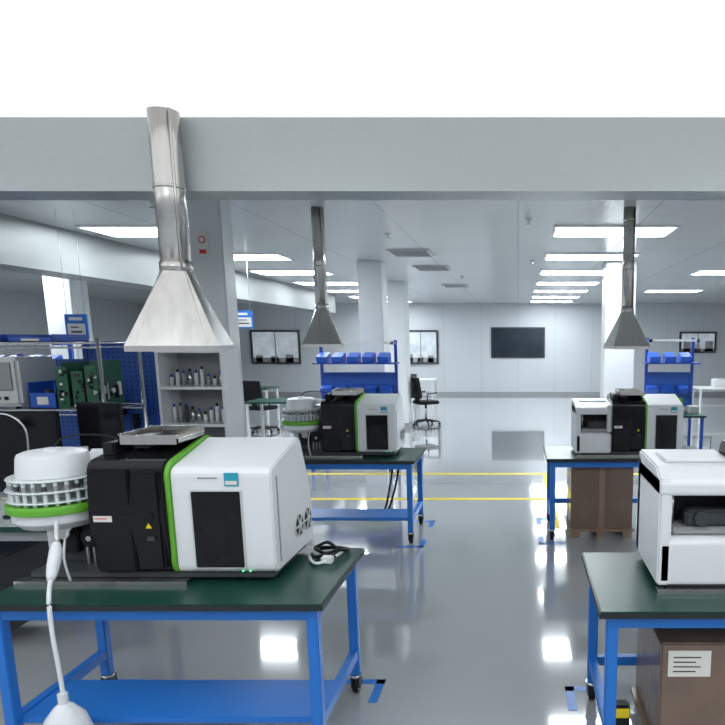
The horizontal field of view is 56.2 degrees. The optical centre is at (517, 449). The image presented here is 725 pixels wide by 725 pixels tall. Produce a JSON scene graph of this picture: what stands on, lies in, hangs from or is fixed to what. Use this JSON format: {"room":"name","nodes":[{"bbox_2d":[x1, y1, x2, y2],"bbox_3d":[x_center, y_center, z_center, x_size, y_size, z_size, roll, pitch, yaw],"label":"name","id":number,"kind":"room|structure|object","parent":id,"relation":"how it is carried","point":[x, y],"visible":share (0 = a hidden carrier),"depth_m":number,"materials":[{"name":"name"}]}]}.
{"room":"laboratory","nodes":[
{"label":"laboratory","id":0,"kind":"room"},
{"bbox_2d":[0,291,138,355],"bbox_3d":[-12.050,-1.179,8.827,0.100,2.880,24.200,0,10,0],"label":"wall","id":1,"kind":"structure","parent":0,"point":[20,313],"depth_m":16.34,"materials":[{"name":"paint"}]},
{"bbox_2d":[0,395,724,724],"bbox_3d":[-1.500,0.289,9.075,21.200,0.102,24.400,0,10,0],"label":"floor","id":2,"kind":"structure","parent":0,"point":[485,622],"depth_m":4.25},
{"bbox_2d":[0,499,48,630],"bbox_3d":[-3.250,0.734,3.902,1.900,0.750,0.650,0,10,0],"label":"bench","id":3,"kind":"object","parent":2,"relation":"on","point":[22,551],"visible":0.06,"depth_m":3.75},
{"bbox_2d":[0,413,29,450],"bbox_3d":[-2.768,0.104,3.530,0.318,0.615,0.099,-2,10,-9],"label":"gooseneck lamp","id":4,"kind":"object","parent":3,"relation":"on","point":[5,414],"visible":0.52,"depth_m":3.50,"materials":[{"name":"silver metal"}]},
{"bbox_2d":[0,411,62,517],"bbox_3d":[-2.843,0.074,3.750,0.440,0.600,0.170,-1,10,-6],"label":"computer monitor","id":5,"kind":"object","parent":3,"relation":"on","point":[43,428],"visible":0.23,"depth_m":3.69,"materials":[{"name":"black plastic"}]},
{"bbox_2d":[76,401,124,450],"bbox_3d":[-2.455,0.031,3.884,0.300,0.640,0.170,2,10,12],"label":"computer monitor","id":6,"kind":"object","parent":3,"relation":"on","point":[106,418],"visible":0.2,"depth_m":3.81,"materials":[{"name":"black plastic"}]},
{"bbox_2d":[0,344,74,358],"bbox_3d":[-5.900,-0.372,7.442,1.400,1.750,0.700,0,10,0],"label":"workstation","id":7,"kind":"object","parent":2,"relation":"on","point":[70,351],"visible":0.08,"depth_m":7.57,"materials":[{"name":"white metal"}]},
{"bbox_2d":[17,354,82,446],"bbox_3d":[-3.600,0.033,5.381,0.860,1.640,0.200,0,10,0],"label":"stand","id":8,"kind":"object","parent":2,"relation":"on","point":[69,424],"visible":0.09,"depth_m":5.33,"materials":[{"name":"blue metal"}]},
{"bbox_2d":[42,276,92,358],"bbox_3d":[-6.700,-1.346,9.813,0.420,2.880,0.420,0,10,0],"label":"column","id":9,"kind":"structure","parent":2,"relation":"on","point":[54,291],"depth_m":9.51,"materials":[{"name":"paint"}]},
{"bbox_2d":[43,521,93,724],"bbox_3d":[-1.769,0.817,2.559,0.198,1.030,0.313,0,10,0],"label":"tube","id":10,"kind":"object","parent":2,"relation":"on","point":[66,712],"visible":1,"depth_m":2.51,"materials":[{"name":"white plastic"}]},
{"bbox_2d":[0,338,147,498],"bbox_3d":[-3.340,0.119,4.508,1.360,1.760,0.490,0,10,0],"label":"wire shelf rack","id":11,"kind":"object","parent":2,"relation":"on","point":[97,342],"visible":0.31,"depth_m":4.21,"materials":[{"name":"silver metal"}]},
{"bbox_2d":[0,334,7,341],"bbox_3d":[-3.475,-0.751,4.364,0.290,0.050,0.363,0,10,0],"label":"storage bin","id":12,"kind":"object","parent":11,"relation":"on","point":[3,337],"visible":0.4,"depth_m":4.21,"materials":[{"name":"plastic"}]},
{"bbox_2d":[0,356,55,407],"bbox_3d":[-3.540,-0.461,4.390,0.620,0.330,0.390,0,10,0],"label":"instrument","id":13,"kind":"object","parent":11,"relation":"on","point":[15,371],"visible":0.69,"depth_m":4.25,"materials":[{"name":"white plastic"}]},
{"bbox_2d":[27,380,58,407],"bbox_3d":[-3.110,-0.386,4.426,0.180,0.170,0.363,0,10,0],"label":"storage bin","id":14,"kind":"object","parent":11,"relation":"on","point":[42,394],"visible":0.53,"depth_m":4.26,"materials":[{"name":"plastic"}]},
{"bbox_2d":[7,334,88,341],"bbox_3d":[-3.145,-0.751,4.364,0.290,0.050,0.363,0,10,0],"label":"storage bin","id":15,"kind":"object","parent":11,"relation":"on","point":[11,337],"visible":0.91,"depth_m":4.25,"materials":[{"name":"plastic"}]},
{"bbox_2d":[54,361,89,408],"bbox_3d":[-2.967,-0.447,4.395,0.075,0.300,0.344,0,10,0],"label":"circuit board","id":16,"kind":"object","parent":11,"relation":"on","point":[62,373],"visible":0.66,"depth_m":4.25,"materials":[{"name":"green plastic"}]},
{"bbox_2d":[70,367,87,408],"bbox_3d":[-2.865,-0.432,4.398,0.079,0.270,0.344,0,10,0],"label":"circuit board","id":17,"kind":"object","parent":11,"relation":"on","point":[78,376],"visible":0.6,"depth_m":4.24,"materials":[{"name":"green plastic"}]},
{"bbox_2d":[84,359,128,404],"bbox_3d":[-2.776,-0.452,4.394,0.077,0.310,0.344,0,10,0],"label":"circuit board","id":18,"kind":"object","parent":11,"relation":"on","point":[112,372],"visible":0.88,"depth_m":4.38,"materials":[{"name":"green plastic"}]},
{"bbox_2d":[81,341,160,431],"bbox_3d":[-2.922,0.039,4.986,0.580,1.760,0.220,-2,10,-10],"label":"stand","id":19,"kind":"object","parent":2,"relation":"on","point":[133,418],"visible":0.22,"depth_m":4.88,"materials":[{"name":"blue metal"}]},
{"bbox_2d":[0,548,364,724],"bbox_3d":[-1.435,0.905,2.922,1.356,0.740,0.706,0,10,0],"label":"workbench","id":20,"kind":"object","parent":2,"relation":"on","point":[302,589],"visible":0.9,"depth_m":2.69,"materials":[{"name":"blue paint"}]},
{"bbox_2d":[3,425,312,585],"bbox_3d":[-1.577,0.218,2.888,1.159,0.625,0.575,0,10,0],"label":"spectrometer","id":21,"kind":"object","parent":20,"relation":"on","point":[156,500],"visible":0.98,"depth_m":2.69,"materials":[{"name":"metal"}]},
{"bbox_2d":[308,541,349,564],"bbox_3d":[-0.897,0.474,3.057,0.171,0.064,0.246,0,10,0],"label":"power cable","id":22,"kind":"object","parent":20,"relation":"on","point":[326,557],"visible":1,"depth_m":3.04,"materials":[{"name":"white plastic"}]},
{"bbox_2d":[154,349,244,436],"bbox_3d":[-2.340,0.097,4.882,0.480,1.680,0.285,0,10,0],"label":"shelving unit","id":23,"kind":"object","parent":2,"relation":"on","point":[194,387],"visible":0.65,"depth_m":4.80,"materials":[{"name":"white metal"}]},
{"bbox_2d":[187,200,246,436],"bbox_3d":[-2.345,-0.545,5.080,0.330,2.880,0.220,0,10,0],"label":"column","id":24,"kind":"structure","parent":2,"relation":"on","point":[215,274],"depth_m":4.85,"materials":[{"name":"paint"}]},
{"bbox_2d":[196,231,209,256],"bbox_3d":[-2.330,-1.523,4.802,0.080,0.180,0.022,0,10,0],"label":"notice sign","id":25,"kind":"object","parent":24,"relation":"attached to","point":[202,236],"visible":1,"depth_m":4.80,"materials":[{"name":"plastic"}]},
{"bbox_2d":[243,381,279,433],"bbox_3d":[-4.910,-0.833,12.412,0.593,1.000,0.566,3,10,19],"label":"office chair","id":26,"kind":"object","parent":2,"relation":"on","point":[252,390],"visible":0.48,"depth_m":12.19,"materials":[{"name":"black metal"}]},
{"bbox_2d":[244,386,279,423],"bbox_3d":[-6.000,-1.064,14.019,1.500,0.920,0.700,0,10,0],"label":"work table","id":27,"kind":"object","parent":2,"relation":"on","point":[266,388],"visible":0.22,"depth_m":13.88,"materials":[{"name":"white metal"}]},
{"bbox_2d":[244,398,292,436],"bbox_3d":[-4.100,-0.471,11.026,0.800,0.750,0.700,0,10,0],"label":"side table","id":28,"kind":"object","parent":2,"relation":"on","point":[261,401],"visible":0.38,"depth_m":10.74,"materials":[{"name":"white plastic"}]},
{"bbox_2d":[311,340,399,470],"bbox_3d":[-2.250,-0.631,8.970,1.150,1.750,0.700,0,10,0],"label":"workstation","id":29,"kind":"object","parent":2,"relation":"on","point":[372,382],"visible":0.54,"depth_m":9.17,"materials":[{"name":"blue metal"}]},
{"bbox_2d":[304,448,425,542],"bbox_3d":[-1.510,0.400,5.910,1.266,0.740,0.706,0,10,0],"label":"workbench","id":30,"kind":"object","parent":2,"relation":"on","point":[405,458],"visible":0.55,"depth_m":5.65,"materials":[{"name":"blue paint"}]},
{"bbox_2d":[281,388,404,457],"bbox_3d":[-1.561,-0.256,5.816,1.022,0.581,0.535,0,10,0],"label":"spectrometer","id":31,"kind":"object","parent":30,"relation":"on","point":[349,422],"visible":0.98,"depth_m":5.63,"materials":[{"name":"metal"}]},
{"bbox_2d":[384,469,398,508],"bbox_3d":[-1.280,0.315,6.300,0.302,0.773,0.099,4,10,22],"label":"power cable","id":32,"kind":"object","parent":30,"relation":"hanging from","point":[397,475],"visible":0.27,"depth_m":6.29,"materials":[{"name":"black rubber"}]},
{"bbox_2d":[357,261,389,371],"bbox_3d":[-2.155,-1.346,9.813,0.370,2.880,0.420,0,10,0],"label":"column","id":33,"kind":"structure","parent":2,"relation":"on","point":[371,275],"depth_m":9.51,"materials":[{"name":"paint"}]},
{"bbox_2d":[387,281,412,427],"bbox_3d":[-2.375,-1.897,13.067,0.370,2.880,0.420,0,10,0],"label":"column","id":34,"kind":"structure","parent":2,"relation":"on","point":[397,291],"depth_m":12.83,"materials":[{"name":"paint"}]},
{"bbox_2d":[411,385,421,420],"bbox_3d":[-2.900,-1.097,14.216,1.500,0.920,0.700,0,10,0],"label":"work table","id":35,"kind":"object","parent":2,"relation":"on","point":[414,405],"visible":0.08,"depth_m":14.48,"materials":[{"name":"white metal"}]},
{"bbox_2d":[411,374,436,408],"bbox_3d":[-3.000,-1.565,16.977,1.700,0.920,0.700,0,10,0],"label":"work table","id":36,"kind":"object","parent":2,"relation":"on","point":[412,375],"visible":0.27,"depth_m":16.86,"materials":[{"name":"white metal"}]},
{"bbox_2d":[411,377,440,425],"bbox_3d":[-1.941,-1.018,13.506,0.566,1.000,0.593,-7,12,-35],"label":"office chair","id":37,"kind":"object","parent":2,"relation":"on","point":[416,392],"visible":0.93,"depth_m":13.36,"materials":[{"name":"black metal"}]},
{"bbox_2d":[564,467,633,537],"bbox_3d":[0.745,0.422,6.015,0.590,0.661,0.500,0,10,0],"label":"cardboard box","id":38,"kind":"object","parent":2,"relation":"on","point":[599,499],"visible":0.78,"depth_m":5.78,"materials":[{"name":"brown cardboard"}]},
{"bbox_2d":[600,261,636,399],"bbox_3d":[1.500,-1.350,9.838,0.460,2.880,0.470,0,10,0],"label":"column","id":39,"kind":"structure","parent":2,"relation":"on","point":[617,365],"depth_m":9.61,"materials":[{"name":"paint"}]},
{"bbox_2d":[544,446,697,539],"bbox_3d":[0.975,0.385,5.998,1.456,0.740,0.706,0,10,0],"label":"workbench","id":40,"kind":"object","parent":2,"relation":"on","point":[556,456],"visible":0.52,"depth_m":5.67,"materials":[{"name":"blue paint"}]},
{"bbox_2d":[571,388,683,456],"bbox_3d":[0.975,-0.261,5.867,0.950,0.575,0.500,0,10,0],"label":"spectrometer","id":41,"kind":"object","parent":40,"relation":"on","point":[630,420],"visible":0.94,"depth_m":5.67,"materials":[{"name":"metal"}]},
{"bbox_2d":[616,700,629,724],"bbox_3d":[0.439,1.092,2.748,0.057,0.109,0.065,0,10,0],"label":"socket","id":42,"kind":"object","parent":2,"relation":"on","point":[622,706],"visible":0.62,"depth_m":2.72,"materials":[{"name":"yellow plastic"}]},
{"bbox_2d":[581,553,724,724],"bbox_3d":[1.030,0.917,2.853,1.446,0.740,0.706,0,10,0],"label":"workbench","id":43,"kind":"object","parent":2,"relation":"on","point":[622,592],"visible":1,"depth_m":2.57,"materials":[{"name":"blue paint"}]},
{"bbox_2d":[636,441,724,594],"bbox_3d":[1.091,0.232,2.805,1.063,0.625,0.544,0,10,0],"label":"spectrometer","id":44,"kind":"object","parent":43,"relation":"on","point":[680,537],"visible":1,"depth_m":2.62,"materials":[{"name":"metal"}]},
{"bbox_2d":[643,338,706,448],"bbox_3d":[2.150,-0.654,9.017,0.750,1.780,0.700,0,10,0],"label":"workstation","id":45,"kind":"object","parent":2,"relation":"on","point":[680,384],"visible":0.75,"depth_m":9.19,"materials":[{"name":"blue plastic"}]},
{"bbox_2d":[631,628,724,724],"bbox_3d":[0.885,1.003,2.878,0.670,0.561,0.520,0,10,0],"label":"cardboard box","id":46,"kind":"object","parent":2,"relation":"on","point":[680,672],"visible":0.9,"depth_m":2.63,"materials":[{"name":"cardboard"}]},
{"bbox_2d":[691,379,724,423],"bbox_3d":[4.600,-1.064,14.019,1.600,0.920,0.700,0,10,0],"label":"work table","id":47,"kind":"object","parent":2,"relation":"on","point":[716,384],"visible":0.83,"depth_m":13.87,"materials":[{"name":"white metal"}]},
{"bbox_2d":[0,0,724,116],"bbox_3d":[-1.500,-1.024,-0.239,21.200,0.100,6.470,0,10,0],"label":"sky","id":48,"kind":"structure","parent":0,"point":[59,58],"depth_m":2.32,"materials":[{"name":"white"}]},
{"bbox_2d":[124,106,233,351],"bbox_3d":[-1.575,-0.985,2.972,0.384,1.050,0.384,-2,10,-14],"label":"exhaust hood","id":49,"kind":"object","parent":48,"relation":"hanging from","point":[176,315],"visible":1,"depth_m":2.90,"materials":[{"name":"metal"}]},
{"bbox_2d":[0,200,724,303],"bbox_3d":[-1.500,-3.205,11.867,21.200,0.100,17.730,0,10,0],"label":"ceiling","id":50,"kind":"structure","parent":0,"point":[489,243],"depth_m":7.49,"materials":[{"name":"white paint"}]},
{"bbox_2d":[55,211,89,338],"bbox_3d":[-4.000,-1.563,5.819,0.200,1.120,0.020,0,10,0],"label":"hanging sign","id":51,"kind":"object","parent":50,"relation":"hanging from","point":[74,323],"visible":0.92,"depth_m":5.88,"materials":[{"name":"blue paint"}]},
{"bbox_2d":[74,225,156,236],"bbox_3d":[-3.800,-2.290,6.813,1.260,0.018,0.660,0,10,0],"label":"ceiling light panel","id":52,"kind":"object","parent":50,"relation":"attached to","point":[110,230],"depth_m":6.69,"materials":[{"name":"white plastic"}]},
{"bbox_2d":[148,200,154,207],"bbox_3d":[-3.000,-2.021,5.338,0.070,0.056,0.070,0,10,0],"label":"sprinkler","id":53,"kind":"object","parent":50,"relation":"attached to","point":[151,201],"visible":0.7,"depth_m":5.33,"materials":[{"name":"silver metal"}]},
{"bbox_2d":[0,213,335,312],"bbox_3d":[-4.885,-2.592,9.891,0.430,0.450,13.630,0,10,0],"label":"beam","id":54,"kind":"structure","parent":50,"relation":"attached to","point":[26,246],"depth_m":7.20,"materials":[{"name":"paint"}]},
{"bbox_2d":[238,258,253,327],"bbox_3d":[-3.850,-2.171,8.961,0.340,0.970,0.020,0,10,0],"label":"hanging sign","id":55,"kind":"object","parent":50,"relation":"hanging from","point":[245,318],"visible":0.59,"depth_m":9.01,"materials":[{"name":"blue paint"}]},
{"bbox_2d":[234,253,293,259],"bbox_3d":[-3.800,-2.640,8.884,1.260,0.018,0.660,0,10,0],"label":"ceiling light panel","id":56,"kind":"object","parent":50,"relation":"attached to","point":[237,256],"depth_m":8.83,"materials":[{"name":"white plastic"}]},
{"bbox_2d":[247,270,334,274],"bbox_3d":[-3.800,-2.991,10.955,1.260,0.018,0.660,0,10,0],"label":"ceiling light panel","id":57,"kind":"object","parent":50,"relation":"attached to","point":[263,272],"depth_m":10.92,"materials":[{"name":"white plastic"}]},
{"bbox_2d":[302,206,343,346],"bbox_3d":[-1.740,-1.512,5.728,0.330,1.190,0.330,-2,10,-12],"label":"exhaust hood","id":58,"kind":"object","parent":50,"relation":"hanging from","point":[322,331],"visible":1,"depth_m":5.68,"materials":[{"name":"metal"}]},
{"bbox_2d":[291,281,357,284],"bbox_3d":[-3.800,-3.341,13.025,1.260,0.018,0.660,0,10,0],"label":"ceiling light panel","id":59,"kind":"object","parent":50,"relation":"attached to","point":[297,282],"depth_m":12.82,"materials":[{"name":"white plastic"}]},
{"bbox_2d":[328,290,357,291],"bbox_3d":[-3.800,-3.692,15.096,1.260,0.018,0.660,0,10,0],"label":"ceiling light panel","id":60,"kind":"object","parent":50,"relation":"attached to","point":[328,290],"depth_m":15.00,"materials":[{"name":"white plastic"}]},
{"bbox_2d":[386,249,433,256],"bbox_3d":[-1.400,-2.568,8.491,0.550,0.030,0.550,0,10,0],"label":"ceiling air vent","id":61,"kind":"object","parent":50,"relation":"attached to","point":[395,252],"depth_m":8.36,"materials":[{"name":"grey metal"}]},
{"bbox_2d":[412,265,451,270],"bbox_3d":[-1.350,-2.868,10.265,0.550,0.030,0.550,0,10,0],"label":"ceiling air vent","id":62,"kind":"object","parent":50,"relation":"attached to","point":[418,267],"depth_m":10.09,"materials":[{"name":"grey metal"}]},
{"bbox_2d":[441,284,469,287],"bbox_3d":[-1.300,-3.435,13.618,0.550,0.030,0.550,0,10,0],"label":"ceiling air vent","id":63,"kind":"object","parent":50,"relation":"attached to","point":[444,285],"depth_m":13.43,"materials":[{"name":"grey metal"}]},
{"bbox_2d":[525,218,531,224],"bbox_3d":[0.100,-2.154,6.126,0.070,0.056,0.070,0,10,0],"label":"sprinkler","id":64,"kind":"object","parent":50,"relation":"attached to","point":[527,219],"visible":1,"depth_m":6.12,"materials":[{"name":"silver metal"}]},
{"bbox_2d":[530,301,572,302],"bbox_3d":[0.990,-4.392,19.237,1.260,0.018,0.660,0,10,0],"label":"ceiling light panel","id":65,"kind":"object","parent":50,"relation":"attached to","point":[530,301],"depth_m":19.14,"materials":[{"name":"white plastic"}]},
{"bbox_2d":[531,296,579,297],"bbox_3d":[0.990,-4.042,17.166,1.260,0.018,0.660,0,10,0],"label":"ceiling light panel","id":66,"kind":"object","parent":50,"relation":"attached to","point":[532,296],"depth_m":17.05,"materials":[{"name":"white plastic"}]},
{"bbox_2d":[533,290,588,291],"bbox_3d":[0.990,-3.692,15.096,1.260,0.018,0.660,0,10,0],"label":"ceiling light panel","id":67,"kind":"object","parent":50,"relation":"attached to","point":[534,290],"depth_m":15.00,"materials":[{"name":"white plastic"}]},
{"bbox_2d":[536,281,600,284],"bbox_3d":[0.990,-3.341,13.025,1.260,0.018,0.660,0,10,0],"label":"ceiling light panel","id":68,"kind":"object","parent":50,"relation":"attached to","point":[537,282],"depth_m":12.82,"materials":[{"name":"white plastic"}]},
{"bbox_2d":[539,270,602,274],"bbox_3d":[0.990,-2.991,10.955,1.260,0.018,0.660,0,10,0],"label":"ceiling light panel","id":69,"kind":"object","parent":50,"relation":"attached to","point":[542,272],"depth_m":10.92,"materials":[{"name":"white plastic"}]},
{"bbox_2d":[543,253,640,259],"bbox_3d":[0.990,-2.640,8.884,1.260,0.018,0.660,0,10,0],"label":"ceiling light panel","id":70,"kind":"object","parent":50,"relation":"attached to","point":[548,256],"depth_m":8.83,"materials":[{"name":"white plastic"}]},
{"bbox_2d":[551,225,679,236],"bbox_3d":[0.990,-2.290,6.813,1.260,0.018,0.660,0,10,0],"label":"ceiling light panel","id":71,"kind":"object","parent":50,"relation":"attached to","point":[558,230],"depth_m":6.73,"materials":[{"name":"white plastic"}]},
{"bbox_2d":[603,206,649,348],"bbox_3d":[0.970,-1.502,5.730,0.330,1.210,0.330,-1,10,-8],"label":"exhaust hood","id":72,"kind":"object","parent":50,"relation":"hanging from","point":[626,333],"visible":1,"depth_m":5.68,"materials":[{"name":"metal"}]},
{"bbox_2d":[644,290,703,291],"bbox_3d":[3.600,-3.692,15.096,1.260,0.018,0.660,0,10,0],"label":"ceiling light panel","id":73,"kind":"object","parent":50,"relation":"attached to","point":[646,290],"depth_m":14.97,"materials":[{"name":"white plastic"}]},
{"bbox_2d":[689,270,724,274],"bbox_3d":[3.600,-2.991,10.955,1.260,0.018,0.660,0,10,0],"label":"ceiling light panel","id":74,"kind":"object","parent":50,"relation":"attached to","point":[700,272],"depth_m":10.92,"materials":[{"name":"white plastic"}]},
{"bbox_2d":[0,117,724,199],"bbox_3d":[-1.500,-1.497,3.063,21.000,0.570,0.200,0,10,0],"label":"beam","id":75,"kind":"structure","parent":0,"point":[42,158],"depth_m":2.99,"materials":[{"name":"paint"}]},
{"bbox_2d":[138,304,724,391],"bbox_3d":[-1.500,-3.207,20.807,21.200,2.880,0.100,0,10,0],"label":"wall","id":76,"kind":"structure","parent":0,"point":[571,362],"depth_m":20.74,"materials":[{"name":"white paint"}]},
{"bbox_2d":[249,330,300,363],"bbox_3d":[-7.725,-3.277,20.714,1.570,1.070,0.060,0,10,0],"label":"window","id":77,"kind":"structure","parent":76,"relation":"in","point":[267,346],"depth_m":20.71,"materials":[{"name":"clear glass"}]},
{"bbox_2d":[409,330,438,363],"bbox_3d":[-3.100,-3.277,20.714,1.120,1.070,0.060,0,10,0],"label":"window","id":78,"kind":"structure","parent":76,"relation":"in","point":[423,343],"depth_m":20.71,"materials":[{"name":"clear glass"}]},
{"bbox_2d":[262,392,724,394],"bbox_3d":[-1.500,-1.826,20.979,21.000,0.100,0.020,0,10,0],"label":"baseboard","id":79,"kind":"structure","parent":76,"relation":"attached to","point":[263,393],"depth_m":20.97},
{"bbox_2d":[491,327,544,357],"bbox_3d":[0.000,-3.417,20.703,1.720,0.970,0.035,0,10,0],"label":"television","id":80,"kind":"object","parent":76,"relation":"attached to","point":[506,342],"visible":1,"depth_m":20.68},
{"bbox_2d":[679,332,716,352],"bbox_3d":[5.725,-3.425,20.689,1.170,0.670,0.060,0,10,0],"label":"window","id":81,"kind":"structure","parent":76,"relation":"in","point":[708,340],"depth_m":20.68,"materials":[{"name":"clear glass"}]}
]}

